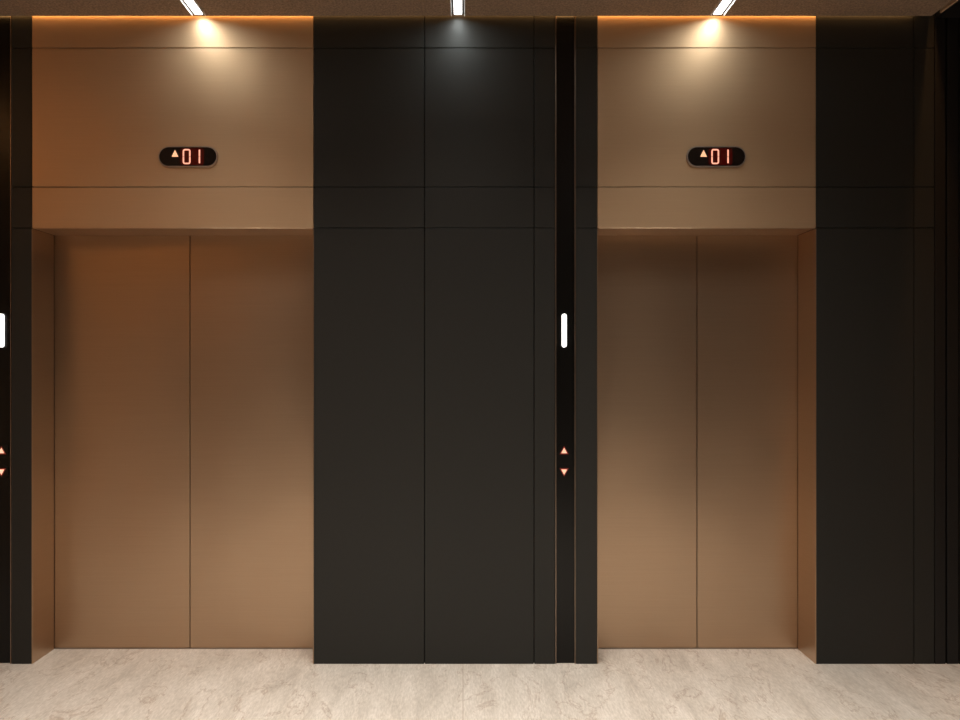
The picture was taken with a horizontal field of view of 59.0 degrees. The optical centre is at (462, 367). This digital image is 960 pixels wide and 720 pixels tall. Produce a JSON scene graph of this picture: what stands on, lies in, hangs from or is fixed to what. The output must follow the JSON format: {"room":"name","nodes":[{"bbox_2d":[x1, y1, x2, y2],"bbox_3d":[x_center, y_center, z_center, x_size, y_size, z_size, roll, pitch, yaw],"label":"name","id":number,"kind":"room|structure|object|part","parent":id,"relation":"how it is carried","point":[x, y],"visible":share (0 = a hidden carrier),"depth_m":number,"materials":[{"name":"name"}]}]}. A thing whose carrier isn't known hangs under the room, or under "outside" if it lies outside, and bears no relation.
{"room":"elevator lobby","nodes":[
{"label":"elevator lobby","id":0,"kind":"room"},
{"bbox_2d":[12,15,933,663],"bbox_3d":[0.200,-0.191,4.251,6.800,3.242,0.300,0,0,0],"label":"wall","id":1,"kind":"structure","parent":0,"point":[434,187],"depth_m":4.10,"materials":[{"name":"black"}]},
{"bbox_2d":[0,16,11,663],"bbox_3d":[-2.227,-0.191,4.109,0.091,3.242,0.024,0,0,0],"label":"elevator control panel","id":2,"kind":"object","parent":1,"relation":"attached to","point":[5,21],"visible":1,"depth_m":4.11,"materials":[{"name":"black glass"}]},
{"bbox_3d":[-2.184,-0.191,4.110,0.004,3.242,0.023,0,0,0],"label":"edge trim","id":3,"kind":"part","parent":2,"relation":"part of","materials":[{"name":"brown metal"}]},
{"bbox_3d":[-2.132,-1.679,4.111,0.095,0.262,0.020,0,0,0],"label":"wall panel","id":4,"kind":"part","parent":1,"relation":"part of","materials":[{"name":"grey laminate"}]},
{"bbox_3d":[-2.132,-1.210,4.111,0.095,0.668,0.020,0,0,0],"label":"wall panel","id":5,"kind":"part","parent":1,"relation":"part of","materials":[{"name":"grey laminate"}]},
{"bbox_3d":[-2.132,-0.775,4.111,0.095,0.194,0.020,0,0,0],"label":"wall panel","id":6,"kind":"part","parent":1,"relation":"part of","materials":[{"name":"grey laminate"}]},
{"bbox_3d":[-2.132,0.378,4.111,0.095,2.104,0.020,0,0,0],"label":"wall panel","id":7,"kind":"part","parent":1,"relation":"part of","materials":[{"name":"grey laminate"}]},
{"bbox_2d":[32,16,313,663],"bbox_3d":[-1.402,-0.190,4.250,1.362,3.240,0.302,0,0,0],"label":"elevator","id":8,"kind":"object","parent":1,"relation":"attached to","point":[173,308],"visible":0.82,"depth_m":4.32,"materials":[{"name":"brown metal"}]},
{"bbox_3d":[-1.736,0.370,4.336,0.690,2.107,0.030,0,0,0],"label":"door","id":9,"kind":"part","parent":8,"relation":"part of","materials":[{"name":"brown metal"}]},
{"bbox_3d":[-1.402,-1.679,4.111,1.358,0.262,0.020,0,0,0],"label":"header panel","id":10,"kind":"part","parent":8,"relation":"part of","materials":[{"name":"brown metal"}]},
{"bbox_3d":[-1.402,-1.210,4.111,1.358,0.668,0.020,0,0,0],"label":"header panel","id":11,"kind":"part","parent":8,"relation":"part of","materials":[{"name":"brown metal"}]},
{"bbox_3d":[-1.402,-0.775,4.111,1.358,0.195,0.020,0,0,0],"label":"header panel","id":12,"kind":"part","parent":8,"relation":"part of","materials":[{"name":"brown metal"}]},
{"bbox_3d":[-1.402,1.428,4.361,1.352,0.004,0.082,0,0,0],"label":"sill","id":13,"kind":"part","parent":8,"relation":"part of","materials":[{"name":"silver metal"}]},
{"bbox_2d":[158,146,217,167],"bbox_3d":[-1.327,-1.019,4.096,0.290,0.104,0.009,0,0,0],"label":"indicator","id":14,"kind":"object","parent":8,"relation":"attached to","point":[168,156],"visible":1,"depth_m":4.09,"materials":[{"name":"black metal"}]},
{"bbox_3d":[-1.055,0.370,4.336,0.664,2.107,0.030,0,0,0],"label":"door","id":15,"kind":"part","parent":8,"relation":"part of","materials":[{"name":"brown metal"}]},
{"bbox_3d":[-0.454,-1.679,4.111,0.532,0.262,0.020,0,0,0],"label":"wall panel","id":16,"kind":"part","parent":1,"relation":"part of","materials":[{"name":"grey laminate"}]},
{"bbox_3d":[-0.454,-1.210,4.111,0.532,0.668,0.020,0,0,0],"label":"wall panel","id":17,"kind":"part","parent":1,"relation":"part of","materials":[{"name":"grey laminate"}]},
{"bbox_3d":[-0.454,-0.775,4.111,0.532,0.194,0.020,0,0,0],"label":"wall panel","id":18,"kind":"part","parent":1,"relation":"part of","materials":[{"name":"grey laminate"}]},
{"bbox_3d":[-0.454,0.378,4.111,0.532,2.104,0.020,0,0,0],"label":"wall panel","id":19,"kind":"part","parent":1,"relation":"part of","materials":[{"name":"grey laminate"}]},
{"bbox_3d":[0.079,-1.679,4.111,0.525,0.262,0.020,0,0,0],"label":"wall panel","id":20,"kind":"part","parent":1,"relation":"part of","materials":[{"name":"grey laminate"}]},
{"bbox_3d":[0.079,-1.210,4.111,0.525,0.668,0.020,0,0,0],"label":"wall panel","id":21,"kind":"part","parent":1,"relation":"part of","materials":[{"name":"grey laminate"}]},
{"bbox_3d":[0.079,-0.775,4.111,0.525,0.194,0.020,0,0,0],"label":"wall panel","id":22,"kind":"part","parent":1,"relation":"part of","materials":[{"name":"grey laminate"}]},
{"bbox_3d":[0.079,0.378,4.111,0.525,2.104,0.020,0,0,0],"label":"wall panel","id":23,"kind":"part","parent":1,"relation":"part of","materials":[{"name":"grey laminate"}]},
{"bbox_3d":[0.394,-1.679,4.111,0.099,0.262,0.020,0,0,0],"label":"wall panel","id":24,"kind":"part","parent":1,"relation":"part of","materials":[{"name":"grey laminate"}]},
{"bbox_3d":[0.394,-1.210,4.111,0.099,0.668,0.020,0,0,0],"label":"wall panel","id":25,"kind":"part","parent":1,"relation":"part of","materials":[{"name":"grey laminate"}]},
{"bbox_3d":[0.394,-0.775,4.111,0.099,0.194,0.020,0,0,0],"label":"wall panel","id":26,"kind":"part","parent":1,"relation":"part of","materials":[{"name":"grey laminate"}]},
{"bbox_3d":[0.394,0.378,4.111,0.099,2.104,0.020,0,0,0],"label":"wall panel","id":27,"kind":"part","parent":1,"relation":"part of","materials":[{"name":"grey laminate"}]},
{"bbox_2d":[555,16,575,663],"bbox_3d":[0.495,-0.191,4.109,0.098,3.242,0.024,0,0,0],"label":"elevator control panel","id":28,"kind":"object","parent":1,"relation":"attached to","point":[565,26],"visible":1,"depth_m":4.11,"materials":[{"name":"black glass"}]},
{"bbox_3d":[0.449,-0.191,4.110,0.004,3.242,0.023,0,0,0],"label":"edge trim","id":29,"kind":"part","parent":28,"relation":"part of","materials":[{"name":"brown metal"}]},
{"bbox_3d":[0.542,-0.191,4.110,0.004,3.242,0.023,0,0,0],"label":"edge trim","id":30,"kind":"part","parent":28,"relation":"part of","materials":[{"name":"brown metal"}]},
{"bbox_3d":[0.597,-1.679,4.111,0.101,0.262,0.020,0,0,0],"label":"wall panel","id":31,"kind":"part","parent":1,"relation":"part of","materials":[{"name":"grey laminate"}]},
{"bbox_3d":[0.597,-1.210,4.111,0.101,0.668,0.020,0,0,0],"label":"wall panel","id":32,"kind":"part","parent":1,"relation":"part of","materials":[{"name":"grey laminate"}]},
{"bbox_3d":[0.597,-0.775,4.111,0.101,0.194,0.020,0,0,0],"label":"wall panel","id":33,"kind":"part","parent":1,"relation":"part of","materials":[{"name":"grey laminate"}]},
{"bbox_3d":[0.597,0.378,4.111,0.101,2.104,0.020,0,0,0],"label":"wall panel","id":34,"kind":"part","parent":1,"relation":"part of","materials":[{"name":"grey laminate"}]},
{"bbox_2d":[597,16,815,663],"bbox_3d":[1.177,-0.190,4.250,1.058,3.240,0.302,0,0,0],"label":"elevator","id":35,"kind":"object","parent":1,"relation":"attached to","point":[706,277],"visible":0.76,"depth_m":4.32,"materials":[{"name":"brown metal"}]},
{"bbox_3d":[0.920,0.370,4.336,0.538,2.107,0.030,0,0,0],"label":"door","id":36,"kind":"part","parent":35,"relation":"part of","materials":[{"name":"brown metal"}]},
{"bbox_3d":[1.177,1.428,4.361,1.048,0.004,0.082,0,0,0],"label":"sill","id":37,"kind":"part","parent":35,"relation":"part of","materials":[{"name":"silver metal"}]},
{"bbox_3d":[1.177,-1.679,4.111,1.054,0.262,0.020,0,0,0],"label":"header panel","id":38,"kind":"part","parent":35,"relation":"part of","materials":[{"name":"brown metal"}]},
{"bbox_3d":[1.177,-1.210,4.111,1.054,0.668,0.020,0,0,0],"label":"header panel","id":39,"kind":"part","parent":35,"relation":"part of","materials":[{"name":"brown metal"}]},
{"bbox_3d":[1.177,-0.775,4.111,1.054,0.195,0.020,0,0,0],"label":"header panel","id":40,"kind":"part","parent":35,"relation":"part of","materials":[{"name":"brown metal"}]},
{"bbox_2d":[686,146,745,167],"bbox_3d":[1.222,-1.019,4.096,0.290,0.104,0.009,0,0,0],"label":"indicator","id":41,"kind":"object","parent":35,"relation":"attached to","point":[696,156],"visible":1,"depth_m":4.09,"materials":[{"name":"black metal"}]},
{"bbox_3d":[1.449,0.370,4.336,0.511,2.107,0.030,0,0,0],"label":"door","id":42,"kind":"part","parent":35,"relation":"part of","materials":[{"name":"brown metal"}]},
{"bbox_3d":[1.942,-1.679,4.111,0.469,0.262,0.020,0,0,0],"label":"wall panel","id":43,"kind":"part","parent":1,"relation":"part of","materials":[{"name":"grey laminate"}]},
{"bbox_3d":[1.942,-1.210,4.111,0.469,0.668,0.020,0,0,0],"label":"wall panel","id":44,"kind":"part","parent":1,"relation":"part of","materials":[{"name":"grey laminate"}]},
{"bbox_3d":[1.942,-0.775,4.111,0.469,0.194,0.020,0,0,0],"label":"wall panel","id":45,"kind":"part","parent":1,"relation":"part of","materials":[{"name":"grey laminate"}]},
{"bbox_3d":[1.942,0.378,4.111,0.469,2.104,0.020,0,0,0],"label":"wall panel","id":46,"kind":"part","parent":1,"relation":"part of","materials":[{"name":"grey laminate"}]},
{"bbox_3d":[2.228,-1.679,4.111,0.095,0.262,0.020,0,0,0],"label":"wall panel","id":47,"kind":"part","parent":1,"relation":"part of","materials":[{"name":"grey laminate"}]},
{"bbox_3d":[2.228,-1.210,4.111,0.095,0.668,0.020,0,0,0],"label":"wall panel","id":48,"kind":"part","parent":1,"relation":"part of","materials":[{"name":"grey laminate"}]},
{"bbox_3d":[2.228,-0.775,4.111,0.095,0.194,0.020,0,0,0],"label":"wall panel","id":49,"kind":"part","parent":1,"relation":"part of","materials":[{"name":"grey laminate"}]},
{"bbox_3d":[2.228,0.378,4.111,0.095,2.104,0.020,0,0,0],"label":"wall panel","id":50,"kind":"part","parent":1,"relation":"part of","materials":[{"name":"grey laminate"}]},
{"bbox_2d":[934,13,944,663],"bbox_3d":[2.305,-0.191,4.111,0.051,3.242,0.021,0,0,0],"label":"trim","id":51,"kind":"structure","parent":1,"relation":"attached to","point":[939,23],"depth_m":4.10,"materials":[{"name":"black laminate"}]},
{"bbox_2d":[945,18,957,663],"bbox_3d":[2.366,-0.191,4.111,0.054,3.242,0.021,0,0,0],"label":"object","id":52,"kind":"structure","parent":1,"relation":"attached to","point":[951,24],"depth_m":4.10,"materials":[{"name":"black laminate"}]},
{"bbox_2d":[958,18,959,663],"bbox_3d":[2.999,-0.191,4.111,1.201,3.242,0.020,0,0,0],"label":"trim","id":53,"kind":"structure","parent":1,"relation":"attached to","point":[958,18],"depth_m":4.10,"materials":[{"name":"black"}]},
{"bbox_2d":[0,0,951,15],"bbox_3d":[-0.474,-1.752,0.091,5.453,0.120,7.980,0,0,0],"label":"ceiling","id":54,"kind":"structure","parent":0,"point":[7,7],"depth_m":3.97,"materials":[{"name":"paint"}]},
{"bbox_2d":[180,0,205,15],"bbox_3d":[-1.264,-1.706,1.867,0.066,0.043,4.400,0,0,0],"label":"ceiling light","id":55,"kind":"object","parent":54,"relation":"attached to","point":[192,6],"visible":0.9,"depth_m":3.98,"materials":[{"name":"white metal"}]},
{"bbox_2d":[184,0,202,13],"bbox_3d":[-1.264,-1.694,1.869,0.038,0.005,4.384,0,0,0],"label":"diffuser","id":56,"kind":"object","parent":55,"relation":"attached to","point":[192,6],"depth_m":3.98,"materials":[{"name":"white plastic"}]},
{"bbox_2d":[451,0,464,15],"bbox_3d":[-0.024,-1.706,1.867,0.066,0.043,4.400,0,0,0],"label":"ceiling light","id":57,"kind":"object","parent":54,"relation":"attached to","point":[457,6],"visible":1,"depth_m":3.98,"materials":[{"name":"white metal"}]},
{"bbox_2d":[454,0,461,13],"bbox_3d":[-0.024,-1.694,1.869,0.038,0.005,4.384,0,0,0],"label":"diffuser","id":58,"kind":"object","parent":57,"relation":"attached to","point":[457,3],"depth_m":3.98,"materials":[{"name":"white plastic"}]},
{"bbox_2d":[710,0,735,15],"bbox_3d":[1.217,-1.706,1.867,0.066,0.043,4.400,0,0,0],"label":"ceiling light","id":59,"kind":"object","parent":54,"relation":"attached to","point":[723,6],"visible":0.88,"depth_m":3.98,"materials":[{"name":"white metal"}]},
{"bbox_2d":[713,0,731,13],"bbox_3d":[1.217,-1.694,1.869,0.038,0.005,4.384,0,0,0],"label":"diffuser","id":60,"kind":"object","parent":59,"relation":"attached to","point":[723,6],"depth_m":3.98,"materials":[{"name":"white plastic"}]},
{"bbox_2d":[0,648,959,719],"bbox_3d":[0.200,1.480,0.251,7.200,0.100,8.700,0,0,0],"label":"floor","id":61,"kind":"structure","parent":0,"point":[63,684],"depth_m":3.79,"materials":[{"name":"beige stone"}]},
{"bbox_2d":[936,0,959,17],"bbox_3d":[2.942,-1.752,0.101,1.315,0.120,8.000,0,0,0],"label":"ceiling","id":62,"kind":"structure","parent":0,"point":[953,11],"depth_m":4.04,"materials":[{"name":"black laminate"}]},
{"bbox_3d":[0.200,-1.837,0.251,6.800,0.050,8.300,0,0,0],"label":"cap","id":63,"kind":"object","parent":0,"visible":0},
{"bbox_2d":[940,0,957,12],"bbox_3d":[2.270,-1.753,0.176,0.026,0.117,7.750,0,0,0],"label":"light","id":64,"kind":"object","parent":63,"relation":"attached to","point":[952,2],"visible":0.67,"depth_m":3.98,"materials":[{"name":"brown"}]}
]}

